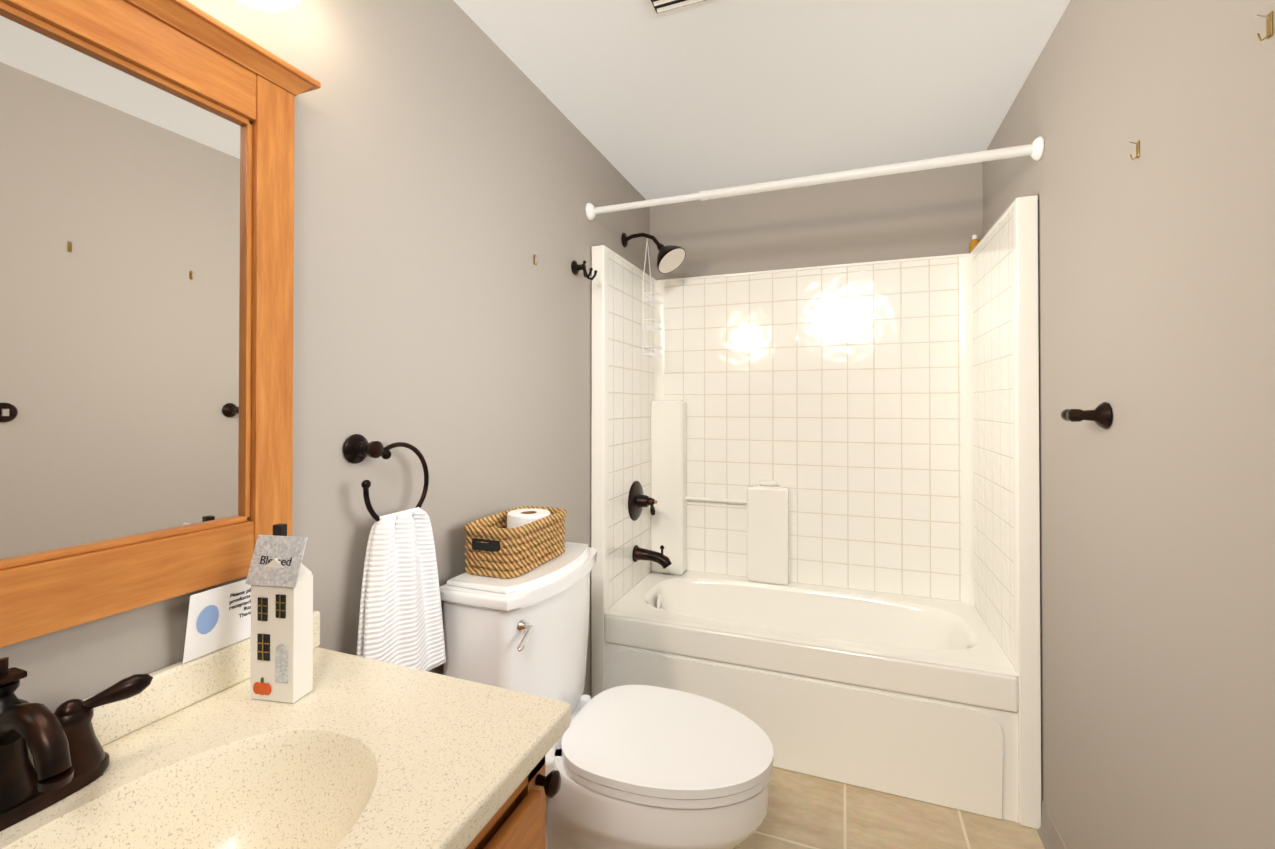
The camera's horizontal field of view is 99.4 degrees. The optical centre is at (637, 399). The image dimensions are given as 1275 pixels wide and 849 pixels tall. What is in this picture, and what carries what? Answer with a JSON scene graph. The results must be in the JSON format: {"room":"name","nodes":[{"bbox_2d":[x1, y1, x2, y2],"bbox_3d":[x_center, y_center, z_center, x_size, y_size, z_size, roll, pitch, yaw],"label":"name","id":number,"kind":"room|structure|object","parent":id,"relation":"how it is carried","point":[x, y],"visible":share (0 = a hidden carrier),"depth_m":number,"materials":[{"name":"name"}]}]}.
{"room":"bathroom","nodes":[
{"label":"bathroom","id":0,"kind":"room"},
{"bbox_2d":[0,0,649,711],"bbox_3d":[-0.591,0.112,1.017,0.100,2.128,3.585,0,-1,21],"label":"wall","id":1,"kind":"structure","parent":0,"point":[454,170],"depth_m":1.18,"materials":[{"name":"beige paint"}]},
{"bbox_2d":[0,0,320,647],"bbox_3d":[-0.672,-0.132,0.582,0.056,0.791,0.685,0,-1,21],"label":"mirror","id":2,"kind":"object","parent":1,"relation":"attached to","point":[146,277],"visible":0.9,"depth_m":0.69,"materials":[{"name":"brown wood"}]},
{"bbox_2d":[237,0,300,11],"bbox_3d":[-0.618,-0.657,0.566,0.173,0.201,0.538,0,-1,21],"label":"sconce","id":3,"kind":"object","parent":1,"relation":"attached to","point":[273,5],"visible":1,"depth_m":0.77,"materials":[{"name":"white glass"}]},
{"bbox_2d":[343,434,445,670],"bbox_3d":[-0.470,0.313,1.073,0.084,0.496,0.210,0,-1,21],"label":"towel ring","id":4,"kind":"object","parent":1,"relation":"attached to","point":[400,619],"visible":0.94,"depth_m":1.05,"materials":[{"name":"brown metal"}]},
{"bbox_2d":[356,507,445,670],"bbox_3d":[-0.457,0.391,1.067,0.055,0.342,0.210,0,-1,21],"label":"hand towel","id":5,"kind":"object","parent":4,"relation":"hanging from","point":[401,620],"depth_m":1.05,"materials":[{"name":"fabric"}]},
{"bbox_2d":[571,260,596,279],"bbox_3d":[-0.181,-0.444,1.846,0.078,0.069,0.050,0,-1,21],"label":"robe hook","id":6,"kind":"object","parent":1,"relation":"attached to","point":[576,267],"visible":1,"depth_m":1.84,"materials":[{"name":"brown metal"}]},
{"bbox_2d":[585,136,1043,219],"bbox_3d":[0.464,-0.686,1.725,1.370,0.062,0.062,0,-1,21],"label":"shower rod","id":7,"kind":"object","parent":1,"relation":"attached to","point":[1034,150],"visible":0.98,"depth_m":1.65,"materials":[{"name":"white plastic"}]},
{"bbox_2d":[453,0,1069,199],"bbox_3d":[0.097,-1.004,0.764,1.572,0.100,3.585,0,-1,21],"label":"ceiling","id":8,"kind":"structure","parent":0,"point":[723,94],"depth_m":1.58,"materials":[{"name":"white paint"}]},
{"bbox_2d":[643,0,722,18],"bbox_3d":[0.108,-0.939,1.174,0.250,0.022,0.250,0,-1,21],"label":"ceiling vent","id":9,"kind":"object","parent":8,"relation":"in","point":[658,8],"visible":1,"depth_m":1.28,"materials":[{"name":"white plastic"}]},
{"bbox_2d":[650,162,982,279],"bbox_3d":[0.717,0.123,2.383,1.372,2.128,0.100,0,-1,21],"label":"wall","id":10,"kind":"structure","parent":0,"point":[927,213],"depth_m":2.30,"materials":[{"name":"beige paint"}]},
{"bbox_2d":[732,767,1044,848],"bbox_3d":[0.097,1.224,0.746,1.572,0.100,3.585,0,-1,21],"label":"floor","id":11,"kind":"structure","parent":0,"point":[805,811],"depth_m":1.50,"materials":[{"name":"tile"}]},
{"bbox_2d":[0,610,570,848],"bbox_3d":[-0.455,0.717,0.492,0.518,0.909,0.754,0,-1,21],"label":"bathroom vanity","id":12,"kind":"object","parent":11,"relation":"on","point":[348,751],"visible":1,"depth_m":0.65,"materials":[{"name":"beige stone"}]},
{"bbox_2d":[0,657,152,830],"bbox_3d":[-0.608,0.342,0.535,0.140,0.157,0.223,0,-1,21],"label":"faucet","id":13,"kind":"object","parent":12,"relation":"on","point":[56,772],"depth_m":0.56,"materials":[{"name":"brown metal"}]},
{"bbox_2d":[183,579,250,662],"bbox_3d":[-0.589,0.313,0.798,0.016,0.094,0.135,0,-1,21],"label":"card","id":14,"kind":"object","parent":12,"relation":"on","point":[218,618],"visible":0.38,"depth_m":0.77,"materials":[{"name":"white paper"}]},
{"bbox_2d":[245,523,312,702],"bbox_3d":[-0.509,0.302,0.773,0.080,0.240,0.040,0,0,10],"label":"house","id":15,"kind":"object","parent":12,"relation":"on","point":[279,579],"visible":1,"depth_m":0.76,"materials":[{"name":"white paint"}]},
{"bbox_2d":[440,542,772,848],"bbox_3d":[-0.043,0.789,1.261,0.702,0.778,0.441,0,-1,21],"label":"toilet","id":16,"kind":"object","parent":11,"relation":"on","point":[644,767],"visible":0.85,"depth_m":1.16,"materials":[{"name":"white ceramic"}]},
{"bbox_2d":[463,506,566,578],"bbox_3d":[-0.294,0.344,1.338,0.157,0.115,0.272,0,-1,21],"label":"basket","id":17,"kind":"object","parent":16,"relation":"on","point":[514,542],"visible":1,"depth_m":1.24,"materials":[{"name":"wicker"}]},
{"bbox_2d":[591,195,1041,828],"bbox_3d":[0.582,0.239,2.031,1.368,1.890,0.647,0,-1,21],"label":"shower","id":18,"kind":"object","parent":11,"relation":"on","point":[815,517],"visible":1,"depth_m":2.11,"materials":[{"name":"white plastic"}]},
{"bbox_2d":[628,481,656,520],"bbox_3d":[0.041,0.421,2.237,0.108,0.164,0.164,0,-1,21],"label":"handle","id":19,"kind":"object","parent":18,"relation":"in","point":[637,500],"depth_m":2.22,"materials":[{"name":"brown metal"}]},
{"bbox_2d":[632,545,671,568],"bbox_3d":[0.065,0.643,2.226,0.158,0.094,0.068,0,-1,21],"label":"tub spout","id":20,"kind":"object","parent":18,"relation":"in","point":[638,553],"depth_m":2.22,"materials":[{"name":"brown metal"}]},
{"bbox_2d":[657,594,664,609],"bbox_3d":[0.100,0.834,2.211,0.029,0.072,0.072,0,-1,21],"label":"overflow drain","id":21,"kind":"object","parent":18,"relation":"in","point":[660,603],"depth_m":2.21,"materials":[{"name":"silver metal"}]},
{"bbox_2d":[983,0,1274,848],"bbox_3d":[0.785,0.107,0.493,0.100,2.128,3.585,0,-1,21],"label":"wall","id":22,"kind":"structure","parent":0,"point":[1156,282],"depth_m":0.94,"materials":[{"name":"beige paint"}]},
{"bbox_2d":[1037,801,1067,848],"bbox_3d":[0.614,1.126,0.201,0.016,0.086,2.732,0,-1,21],"label":"baseboard","id":23,"kind":"structure","parent":22,"relation":"attached to","point":[1050,836],"depth_m":1.42,"materials":[{"name":"beige wood"}]},
{"bbox_2d":[1061,402,1112,428],"bbox_3d":[0.943,0.033,1.147,0.067,0.056,0.100,0,-1,21],"label":"post","id":24,"kind":"object","parent":22,"relation":"attached to","point":[1101,415],"visible":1,"depth_m":1.11,"materials":[{"name":"brown metal"}]},
{"bbox_2d":[1129,140,1139,159],"bbox_3d":[0.913,-0.458,0.994,0.015,0.036,0.009,0,-1,21],"label":"hook","id":25,"kind":"object","parent":22,"relation":"attached to","point":[1137,143],"visible":1,"depth_m":0.99,"materials":[{"name":"gold metal"}]},
{"bbox_2d":[1256,11,1272,41],"bbox_3d":[0.797,-0.474,0.688,0.015,0.036,0.009,0,-1,21],"label":"hook","id":26,"kind":"object","parent":22,"relation":"attached to","point":[1269,24],"visible":1,"depth_m":0.69,"materials":[{"name":"gold metal"}]}
]}

